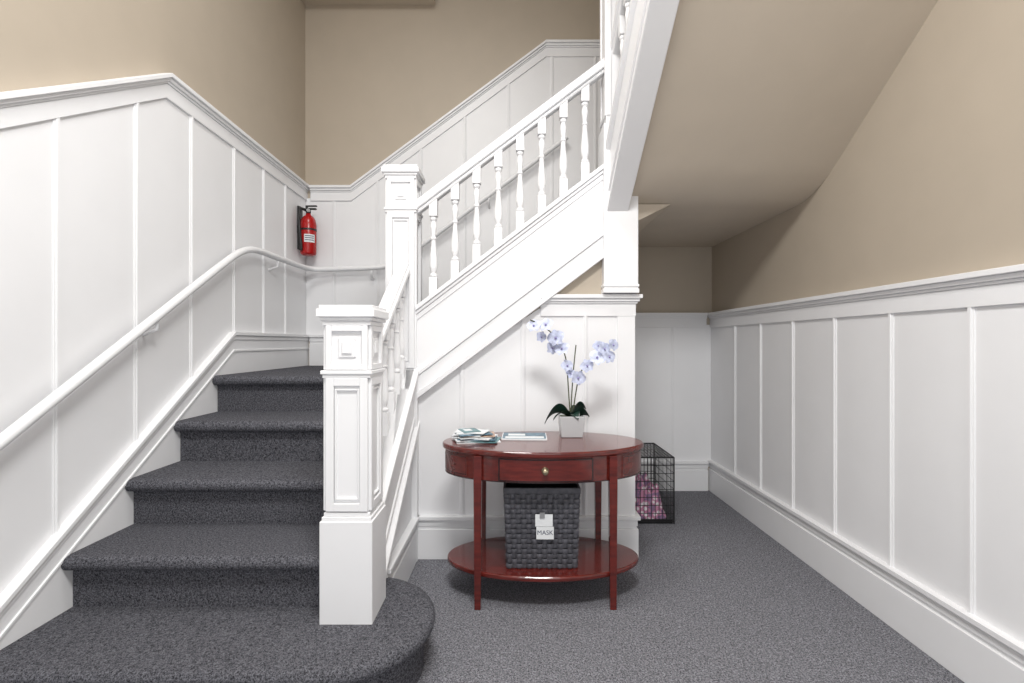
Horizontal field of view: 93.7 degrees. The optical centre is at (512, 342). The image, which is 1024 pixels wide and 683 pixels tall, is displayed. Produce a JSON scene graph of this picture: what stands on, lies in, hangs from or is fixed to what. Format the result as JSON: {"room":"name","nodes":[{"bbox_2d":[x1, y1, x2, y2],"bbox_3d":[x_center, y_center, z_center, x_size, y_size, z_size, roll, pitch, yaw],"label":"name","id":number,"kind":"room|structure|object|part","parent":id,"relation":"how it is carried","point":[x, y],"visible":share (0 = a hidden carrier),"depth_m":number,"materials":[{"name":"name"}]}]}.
{"room":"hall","nodes":[
{"label":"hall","id":0,"kind":"room"},
{"bbox_2d":[0,0,304,180],"bbox_3d":[-1.825,-1.050,1.000,0.120,4.600,6.400,0,0,0],"label":"wall","id":1,"kind":"structure","parent":0,"point":[245,58],"depth_m":2.62,"materials":[{"name":"beige paint"}]},
{"bbox_2d":[0,332,308,649],"bbox_3d":[-1.742,0.590,0.940,0.046,1.320,6.280,0,0,0],"label":"baseboard","id":2,"kind":"structure","parent":1,"relation":"attached to","point":[41,591],"depth_m":2.13,"materials":[{"name":"white wood"}]},
{"bbox_2d":[0,73,309,593],"bbox_3d":[-1.740,-0.161,0.940,0.050,2.402,6.280,0,0,0],"label":"wainscoting","id":3,"kind":"structure","parent":1,"relation":"attached to","point":[117,195],"depth_m":2.10,"materials":[{"name":"white wood"}]},
{"bbox_2d":[0,135,567,450],"bbox_3d":[-0.648,-0.505,2.531,2.221,2.454,3.084,0,0,0],"label":"wall handrail","id":4,"kind":"object","parent":1,"relation":"attached to","point":[33,415],"visible":0.88,"depth_m":2.27,"materials":[{"name":"white wood"}]},
{"bbox_2d":[297,205,316,255],"bbox_3d":[-1.684,-0.920,3.926,0.152,0.411,0.130,0,0,-25],"label":"fire extinguisher","id":5,"kind":"object","parent":1,"relation":"attached to","point":[306,225],"visible":1,"depth_m":3.88,"materials":[{"name":"red metal"}]},
{"bbox_2d":[302,0,434,4],"bbox_3d":[-1.212,-3.110,3.965,1.105,0.480,0.230,0,0,0],"label":"ceiling beam","id":6,"kind":"structure","parent":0,"point":[307,2],"depth_m":4.05,"materials":[{"name":"beige paint"}]},
{"bbox_2d":[305,0,711,467],"bbox_3d":[-0.037,-1.050,4.140,3.455,4.600,0.120,0,0,0],"label":"wall","id":7,"kind":"structure","parent":0,"point":[377,77],"depth_m":4.08,"materials":[{"name":"beige paint"}]},
{"bbox_2d":[309,335,323,365],"bbox_3d":[-0.015,-0.575,4.060,3.410,1.550,0.040,0,0,0],"label":"baseboard","id":8,"kind":"structure","parent":7,"relation":"attached to","point":[316,346],"depth_m":4.05,"materials":[{"name":"white wood"}]},
{"bbox_2d":[306,39,600,337],"bbox_3d":[-0.033,-1.285,4.055,3.446,2.530,0.050,0,0,0],"label":"wainscoting","id":9,"kind":"structure","parent":7,"relation":"attached to","point":[350,219],"depth_m":4.07,"materials":[{"name":"white wood"}]},
{"bbox_2d":[635,313,710,466],"bbox_3d":[1.198,0.398,4.055,0.966,1.305,0.050,0,0,0],"label":"trim","id":10,"kind":"structure","parent":7,"relation":"attached to","point":[673,350],"depth_m":4.07,"materials":[{"name":"white wood"}]},
{"bbox_2d":[641,461,708,490],"bbox_3d":[1.194,1.125,4.060,0.908,0.250,0.040,0,0,0],"label":"baseboard","id":11,"kind":"structure","parent":7,"relation":"attached to","point":[689,475],"depth_m":4.05,"materials":[{"name":"white wood"}]},
{"bbox_2d":[528,260,601,315],"bbox_3d":[0.048,0.217,3.440,1.295,2.066,1.280,0,0,0],"label":"wall","id":12,"kind":"structure","parent":0,"point":[589,282],"depth_m":2.80,"materials":[{"name":"beige paint"}]},
{"bbox_2d":[418,510,640,558],"bbox_3d":[0.087,1.125,3.420,1.295,0.250,1.320,0,0,0],"label":"baseboard","id":13,"kind":"structure","parent":12,"relation":"attached to","point":[438,535],"depth_m":2.77,"materials":[{"name":"white wood"}]},
{"bbox_2d":[419,294,642,515],"bbox_3d":[0.092,0.385,3.415,1.305,1.330,1.330,0,0,0],"label":"trim","id":14,"kind":"structure","parent":12,"relation":"attached to","point":[512,384],"depth_m":2.79,"materials":[{"name":"white wood"}]},
{"bbox_2d":[408,490,963,682],"bbox_3d":[-0.037,1.310,1.000,3.695,0.120,6.400,0,0,0],"label":"floor","id":15,"kind":"structure","parent":0,"point":[710,596],"depth_m":2.15,"materials":[{"name":"grey carpet"}]},
{"bbox_2d":[0,0,937,682],"bbox_3d":[-0.021,-0.872,2.365,3.423,4.244,3.430,0,0,0],"label":"staircase","id":16,"kind":"structure","parent":15,"relation":"on","point":[280,545],"depth_m":2.19,"materials":[{"name":"grey carpet"}]},
{"bbox_3d":[-0.617,0.452,1.867,0.214,1.183,0.214,0,0,0],"label":"newel post","id":17,"kind":"part","parent":16,"relation":"part of","materials":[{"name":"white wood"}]},
{"bbox_3d":[-0.645,0.115,2.840,0.214,2.270,0.214,0,0,0],"label":"newel post landing","id":18,"kind":"part","parent":16,"relation":"part of","materials":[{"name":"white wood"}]},
{"bbox_3d":[-0.018,-1.401,1.901,1.309,3.185,1.902,0,0,0],"label":"handrail","id":19,"kind":"part","parent":16,"relation":"part of","materials":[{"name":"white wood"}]},
{"bbox_3d":[0.615,-1.393,2.825,0.215,2.215,0.215,0,0,0],"label":"newel post","id":20,"kind":"part","parent":16,"relation":"part of","materials":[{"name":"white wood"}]},
{"bbox_2d":[442,431,643,609],"bbox_3d":[0.152,0.875,2.450,1.024,0.750,0.563,0,0,0],"label":"console table","id":21,"kind":"object","parent":15,"relation":"on","point":[596,458],"visible":0.93,"depth_m":2.25,"materials":[{"name":"brown wood"}]},
{"bbox_3d":[-0.285,0.587,2.349,0.021,0.099,0.186,0,0,-42],"label":"apron panel","id":22,"kind":"part","parent":21,"relation":"part of","materials":[{"name":"brown wood"}]},
{"bbox_2d":[451,428,500,443],"bbox_3d":[-0.191,0.474,2.471,0.263,0.051,0.209,0,0,0],"label":"magazine stack","id":23,"kind":"object","parent":21,"relation":"on","point":[464,435],"visible":1,"depth_m":2.42,"materials":[{"name":"paper"}]},
{"bbox_2d":[451,436,471,441],"bbox_3d":[-0.205,0.489,2.475,0.200,0.005,0.150,0,0,-17],"label":"magazine","id":24,"kind":"object","parent":23,"relation":"on","point":[457,438],"depth_m":2.40,"materials":[{"name":"paper"}]},
{"bbox_2d":[458,428,480,432],"bbox_3d":[-0.225,0.451,2.480,0.090,0.002,0.110,0,0,-23],"label":"magazine","id":25,"kind":"object","parent":23,"relation":"on","point":[464,430],"depth_m":2.46,"materials":[{"name":"paper"}]},
{"bbox_2d":[456,436,485,439],"bbox_3d":[-0.210,0.475,2.470,0.170,0.003,0.150,0,0,-24],"label":"magazine","id":26,"kind":"object","parent":23,"relation":"on","point":[457,437],"depth_m":2.40,"materials":[{"name":"paper"}]},
{"bbox_2d":[453,428,489,433],"bbox_3d":[-0.210,0.454,2.470,0.185,0.003,0.152,0,0,0],"label":"magazine","id":27,"kind":"object","parent":23,"relation":"on","point":[464,430],"depth_m":2.45,"materials":[{"name":"paper"}]},
{"bbox_2d":[456,431,492,436],"bbox_3d":[-0.200,0.462,2.460,0.170,0.003,0.120,0,0,-20],"label":"magazine","id":28,"kind":"object","parent":23,"relation":"on","point":[458,433],"depth_m":2.42,"materials":[{"name":"paper"}]},
{"bbox_2d":[452,434,497,439],"bbox_3d":[-0.195,0.480,2.470,0.232,0.005,0.193,0,0,0],"label":"magazine","id":29,"kind":"object","parent":23,"relation":"on","point":[455,436],"depth_m":2.41,"materials":[{"name":"paper"}]},
{"bbox_2d":[457,436,496,440],"bbox_3d":[-0.180,0.484,2.465,0.190,0.003,0.150,0,0,3],"label":"magazine","id":30,"kind":"object","parent":23,"relation":"on","point":[464,438],"depth_m":2.40,"materials":[{"name":"paper"}]},
{"bbox_2d":[457,436,500,443],"bbox_3d":[-0.180,0.497,2.470,0.238,0.004,0.185,0,0,0],"label":"magazine","id":31,"kind":"object","parent":23,"relation":"on","point":[496,439],"depth_m":2.39,"materials":[{"name":"paper"}]},
{"bbox_2d":[464,431,494,436],"bbox_3d":[-0.175,0.471,2.475,0.160,0.004,0.130,0,0,-6],"label":"magazine","id":32,"kind":"object","parent":23,"relation":"on","point":[466,433],"depth_m":2.42,"materials":[{"name":"paper"}]},
{"bbox_2d":[470,437,500,442],"bbox_3d":[-0.170,0.493,2.460,0.200,0.003,0.150,0,0,9],"label":"magazine","id":33,"kind":"object","parent":23,"relation":"on","point":[472,439],"depth_m":2.40,"materials":[{"name":"paper"}]},
{"bbox_2d":[501,432,546,440],"bbox_3d":[0.060,0.494,2.540,0.240,0.011,0.177,0,0,0],"label":"brochure","id":34,"kind":"object","parent":21,"relation":"on","point":[506,436],"visible":1,"depth_m":2.51,"materials":[{"name":"paper"}]},
{"bbox_2d":[503,483,580,568],"bbox_3d":[0.139,0.886,2.435,0.372,0.386,0.312,0,0,0],"label":"woven basket","id":35,"kind":"object","parent":21,"relation":"on","point":[541,525],"visible":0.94,"depth_m":2.30,"materials":[{"name":"grey wicker"}]},
{"bbox_2d":[447,536,638,581],"bbox_3d":[0.152,1.093,2.460,0.974,0.025,0.500,0,0,0],"label":"shelf","id":36,"kind":"object","parent":21,"relation":"attached to","point":[593,554],"depth_m":2.35,"materials":[{"name":"brown wood"}]},
{"bbox_3d":[0.147,0.586,2.184,0.034,0.034,0.031,0,0,0],"label":"drawer knob","id":37,"kind":"part","parent":21,"relation":"part of","materials":[{"name":"gold metal"}]},
{"bbox_3d":[0.152,0.587,2.213,0.434,0.105,0.031,0,0,0],"label":"drawer","id":38,"kind":"part","parent":21,"relation":"part of","materials":[{"name":"brown wood"}]},
{"bbox_2d":[527,318,617,437],"bbox_3d":[0.314,0.184,2.566,0.484,0.630,0.178,0,0,0],"label":"potted orchid","id":39,"kind":"object","parent":21,"relation":"on","point":[571,422],"visible":1,"depth_m":2.52,"materials":[{"name":"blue plant"}]},
{"bbox_3d":[0.312,0.443,2.585,0.132,0.112,0.132,0,0,0],"label":"pot","id":40,"kind":"part","parent":39,"relation":"part of","materials":[{"name":"white ceramic"}]},
{"bbox_3d":[0.589,0.587,2.349,0.021,0.099,0.186,0,0,42],"label":"apron panel","id":41,"kind":"part","parent":21,"relation":"part of","materials":[{"name":"brown wood"}]},
{"bbox_2d":[635,443,674,523],"bbox_3d":[0.943,1.016,3.545,0.345,0.463,0.480,0,0,0],"label":"dog crate","id":42,"kind":"object","parent":15,"relation":"on","point":[649,497],"visible":0.54,"depth_m":3.36,"materials":[{"name":"black metal"}]},
{"bbox_2d":[635,472,665,518],"bbox_3d":[0.943,1.096,3.545,0.295,0.268,0.430,0,0,0],"label":"blanket","id":43,"kind":"object","parent":42,"relation":"on","point":[649,497],"depth_m":3.37,"materials":[{"name":"pink fabric"}]},
{"bbox_2d":[638,511,672,522],"bbox_3d":[0.943,1.234,3.545,0.323,0.028,0.458,0,0,0],"label":"tray","id":44,"kind":"object","parent":42,"relation":"on","point":[644,519],"depth_m":3.32,"materials":[{"name":"black metal"}]},
{"bbox_2d":[712,0,1023,311],"bbox_3d":[1.750,-1.050,1.000,0.120,4.600,6.400,0,0,0],"label":"wall","id":45,"kind":"structure","parent":0,"point":[930,183],"depth_m":1.99,"materials":[{"name":"beige paint"}]},
{"bbox_2d":[707,264,1023,642],"bbox_3d":[1.665,0.393,0.940,0.050,1.295,6.280,0,0,0],"label":"wainscoting","id":46,"kind":"structure","parent":45,"relation":"attached to","point":[890,417],"depth_m":2.07,"materials":[{"name":"white wood"}]},
{"bbox_2d":[707,460,1023,682],"bbox_3d":[1.670,1.120,0.940,0.040,0.260,6.280,0,0,0],"label":"baseboard","id":47,"kind":"structure","parent":45,"relation":"attached to","point":[968,646],"depth_m":2.11,"materials":[{"name":"white wood"}]}
]}

